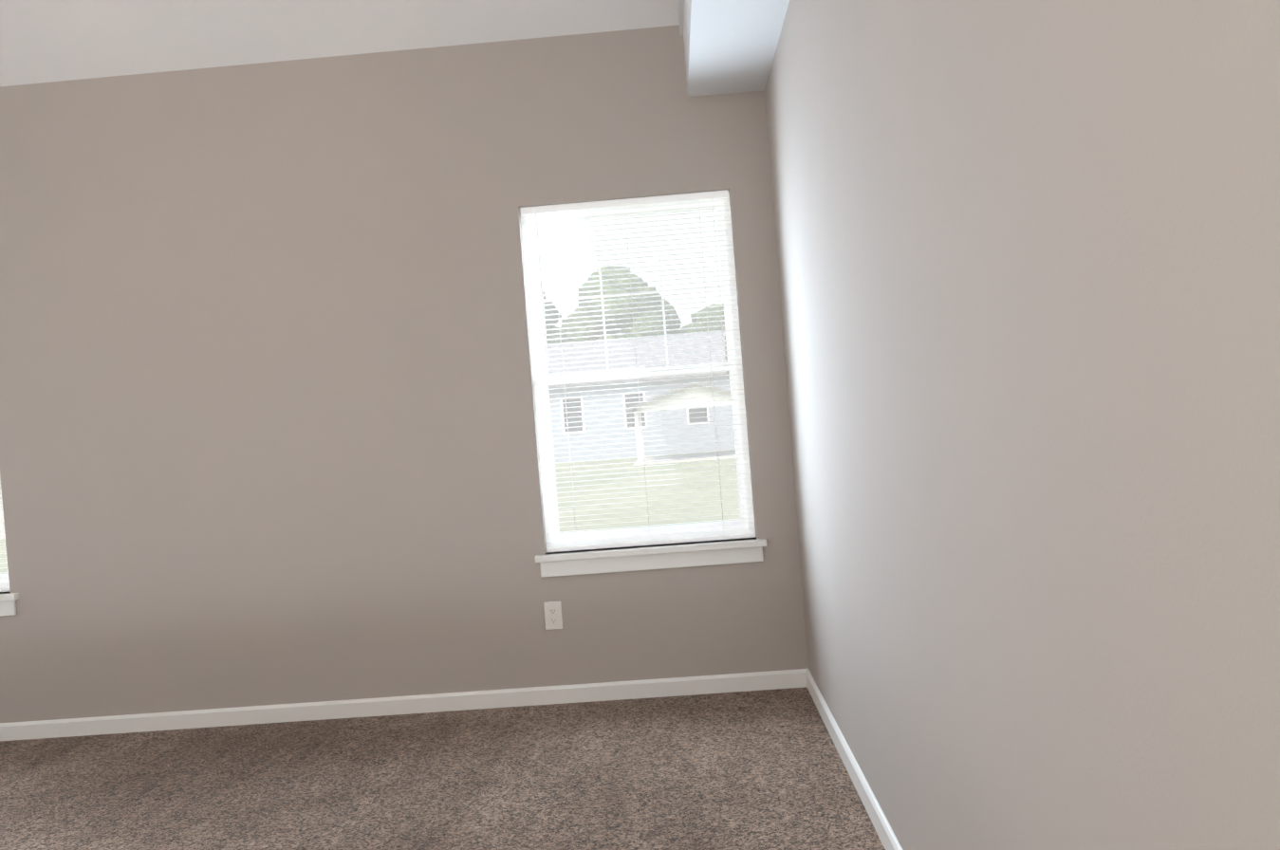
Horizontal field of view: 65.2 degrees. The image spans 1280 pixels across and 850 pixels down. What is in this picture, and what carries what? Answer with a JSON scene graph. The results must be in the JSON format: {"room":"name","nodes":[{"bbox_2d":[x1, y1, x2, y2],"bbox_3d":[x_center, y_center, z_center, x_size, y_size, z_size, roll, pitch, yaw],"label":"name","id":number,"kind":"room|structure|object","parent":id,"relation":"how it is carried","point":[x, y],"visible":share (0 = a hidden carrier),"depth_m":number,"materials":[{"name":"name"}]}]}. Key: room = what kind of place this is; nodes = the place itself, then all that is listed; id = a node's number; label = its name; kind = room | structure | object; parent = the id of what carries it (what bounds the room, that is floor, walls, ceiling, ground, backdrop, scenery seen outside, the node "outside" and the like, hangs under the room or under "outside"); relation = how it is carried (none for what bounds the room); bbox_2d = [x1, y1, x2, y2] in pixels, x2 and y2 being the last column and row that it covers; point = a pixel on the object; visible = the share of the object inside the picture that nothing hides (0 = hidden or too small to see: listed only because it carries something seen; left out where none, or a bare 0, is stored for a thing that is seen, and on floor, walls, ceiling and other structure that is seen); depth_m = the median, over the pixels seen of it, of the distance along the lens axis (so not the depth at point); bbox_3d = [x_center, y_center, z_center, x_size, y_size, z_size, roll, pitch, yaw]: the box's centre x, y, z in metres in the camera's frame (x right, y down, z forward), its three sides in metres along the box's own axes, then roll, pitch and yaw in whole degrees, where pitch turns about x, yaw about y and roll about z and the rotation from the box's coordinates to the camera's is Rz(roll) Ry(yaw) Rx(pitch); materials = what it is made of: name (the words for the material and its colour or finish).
{"room":"empty bedroom","nodes":[
{"label":"empty bedroom","id":0,"kind":"room"},
{"bbox_2d":[0,0,679,86],"bbox_3d":[-1.805,-2.124,1.610,4.315,1.796,5.050,-4,1,2],"label":"ceiling","id":1,"kind":"structure","parent":0,"point":[45,41],"depth_m":4.03,"materials":[{"name":"white paint"}]},
{"bbox_2d":[0,24,808,723],"bbox_3d":[-1.569,-0.254,4.233,4.315,2.978,0.160,-4,1,2],"label":"wall","id":2,"kind":"structure","parent":0,"point":[268,423],"depth_m":4.14,"materials":[{"name":"beige paint"}]},
{"bbox_2d":[0,478,9,592],"bbox_3d":[-3.127,0.023,4.316,0.870,1.435,0.087,-4,1,2],"label":"window","id":3,"kind":"structure","parent":2,"relation":"in","point":[4,581],"depth_m":4.28,"materials":[{"name":"white"}]},
{"bbox_2d":[0,480,9,591],"bbox_3d":[-3.130,0.021,4.239,0.858,1.425,0.039,-4,1,2],"label":"window blind","id":4,"kind":"object","parent":3,"relation":"attached to","point":[4,588],"depth_m":4.23,"materials":[{"name":"white plastic"}]},
{"bbox_2d":[0,592,19,616],"bbox_3d":[-3.072,0.785,4.233,0.950,0.092,0.100,-4,1,2],"label":"window sill","id":5,"kind":"structure","parent":2,"relation":"attached to","point":[8,605],"depth_m":4.19,"materials":[{"name":"white wood"}]},
{"bbox_2d":[0,668,800,741],"bbox_3d":[-1.458,1.196,4.160,4.260,0.072,0.013,-4,1,2],"label":"baseboard","id":6,"kind":"structure","parent":2,"relation":"attached to","point":[436,703],"depth_m":4.14,"materials":[{"name":"white wood"}]},
{"bbox_2d":[543,601,562,630],"bbox_3d":[-0.356,0.784,4.120,0.072,0.116,0.009,-4,1,2],"label":"electrical outlet","id":7,"kind":"object","parent":2,"relation":"attached to","point":[553,618],"visible":1,"depth_m":4.12,"materials":[{"name":"white plastic"}]},
{"bbox_2d":[519,193,755,552],"bbox_3d":[-0.009,-0.217,4.206,0.870,1.435,0.087,-4,1,2],"label":"window","id":8,"kind":"structure","parent":2,"relation":"in","point":[564,540],"depth_m":4.18,"materials":[{"name":"white"}]},
{"bbox_2d":[519,189,754,552],"bbox_3d":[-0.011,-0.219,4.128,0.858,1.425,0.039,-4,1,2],"label":"window blind","id":9,"kind":"object","parent":8,"relation":"attached to","point":[624,203],"visible":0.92,"depth_m":4.13,"materials":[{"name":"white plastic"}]},
{"bbox_2d":[534,537,767,577],"bbox_3d":[0.047,0.546,4.122,0.950,0.092,0.100,-4,1,2],"label":"window sill","id":10,"kind":"structure","parent":2,"relation":"attached to","point":[658,557],"depth_m":4.09,"materials":[{"name":"white wood"}]},
{"bbox_2d":[0,686,885,849],"bbox_3d":[-1.539,1.324,1.645,4.635,0.120,5.370,-4,1,2],"label":"floor","id":11,"kind":"structure","parent":0,"point":[764,769],"depth_m":3.31,"materials":[{"name":"carpet"}]},
{"bbox_2d":[764,0,1279,849],"bbox_3d":[0.519,-1.073,1.544,0.160,4.346,5.370,-4,1,2],"label":"wall","id":12,"kind":"structure","parent":0,"point":[1029,262],"depth_m":1.28,"materials":[{"name":"beige paint"}]},
{"bbox_2d":[678,0,789,96],"bbox_3d":[0.245,-1.474,1.548,0.325,0.319,5.050,-4,1,2],"label":"soffit beam","id":13,"kind":"structure","parent":12,"relation":"attached to","point":[730,46],"depth_m":3.54,"materials":[{"name":"white paint"}]},
{"bbox_2d":[800,668,902,849],"bbox_3d":[0.597,1.064,1.568,0.013,0.072,5.050,-4,1,2],"label":"baseboard","id":14,"kind":"structure","parent":12,"relation":"attached to","point":[888,839],"depth_m":3.01,"materials":[{"name":"white wood"}]},
{"label":"outside","id":15,"kind":"structure","parent":0,"visible":0},
{"bbox_2d":[0,449,740,574],"bbox_3d":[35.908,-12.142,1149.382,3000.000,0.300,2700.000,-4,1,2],"label":"lawn","id":16,"kind":"structure","parent":15,"point":[642,514],"depth_m":25.90,"materials":[{"name":"green plant"}]},
{"bbox_2d":[0,483,4,538],"bbox_3d":[-22.729,1.037,31.816,16.000,4.897,8.000,-4,1,2],"label":"house siding","id":17,"kind":"object","parent":16,"relation":"on","point":[2,533],"depth_m":27.66,"materials":[{"name":"white plastic"}]},
{"bbox_2d":[542,288,562,345],"bbox_3d":[-7.857,-4.418,67.837,9.459,12.761,8.880,-4,1,2],"label":"tree","id":18,"kind":"object","parent":16,"relation":"on","point":[551,322],"depth_m":64.79,"materials":[{"name":"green plant"}]},
{"bbox_2d":[559,265,681,344],"bbox_3d":[-1.151,-4.521,65.645,8.054,11.981,7.652,-4,1,2],"label":"tree","id":19,"kind":"object","parent":16,"relation":"on","point":[618,311],"depth_m":63.61,"materials":[{"name":"green plant"}]},
{"bbox_2d":[548,373,735,463],"bbox_3d":[2.945,-1.772,54.412,34.000,6.097,10.000,-4,1,2],"label":"siding","id":20,"kind":"object","parent":16,"relation":"on","point":[644,434],"depth_m":49.55,"materials":[{"name":"white plastic"}]},
{"bbox_2d":[560,390,709,434],"bbox_3d":[2.857,-0.612,49.421,34.040,3.897,0.030,-4,1,2],"label":"window frame","id":21,"kind":"structure","parent":20,"relation":"attached to","point":[625,423],"depth_m":49.53,"materials":[{"name":"white"}]},
{"bbox_2d":[562,398,582,432],"bbox_3d":[-3.330,-0.487,49.631,0.900,1.638,0.040,-4,1,2],"label":"pane","id":22,"kind":"object","parent":21,"relation":"in","point":[577,429],"depth_m":49.61,"materials":[{"name":"grey"}]},
{"bbox_2d":[624,392,645,427],"bbox_3d":[-0.250,-0.724,49.522,0.900,1.638,0.040,-4,1,2],"label":"pane","id":23,"kind":"object","parent":21,"relation":"in","point":[627,405],"depth_m":49.51,"materials":[{"name":"grey"}]},
{"bbox_2d":[688,408,707,423],"bbox_3d":[2.830,-0.960,49.413,0.900,1.638,0.040,-4,1,2],"label":"pane","id":24,"kind":"object","parent":21,"relation":"in","point":[697,415],"depth_m":49.40,"materials":[{"name":"grey"}]},
{"bbox_2d":[547,331,726,388],"bbox_3d":[2.797,-3.687,54.392,34.800,2.496,10.800,-4,1,2],"label":"shingles","id":25,"kind":"object","parent":20,"relation":"on","point":[645,354],"depth_m":52.10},
{"bbox_2d":[625,381,735,465],"bbox_3d":[2.377,-0.188,43.444,5.700,3.247,5.700,-4,1,2],"label":"porch","id":26,"kind":"object","parent":16,"relation":"on","point":[677,406],"depth_m":40.96,"materials":[{"name":"white"}]},
{"bbox_2d":[678,303,725,334],"bbox_3d":[5.119,-3.627,68.298,7.506,9.181,6.395,-4,1,2],"label":"tree","id":27,"kind":"object","parent":16,"relation":"on","point":[704,320],"depth_m":66.48,"materials":[{"name":"green plant"}]},
{"bbox_2d":[722,302,729,379],"bbox_3d":[4.833,-3.109,29.305,4.796,8.975,4.862,-4,1,2],"label":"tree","id":28,"kind":"object","parent":16,"relation":"on","point":[728,373],"depth_m":29.97,"materials":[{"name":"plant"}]}
]}

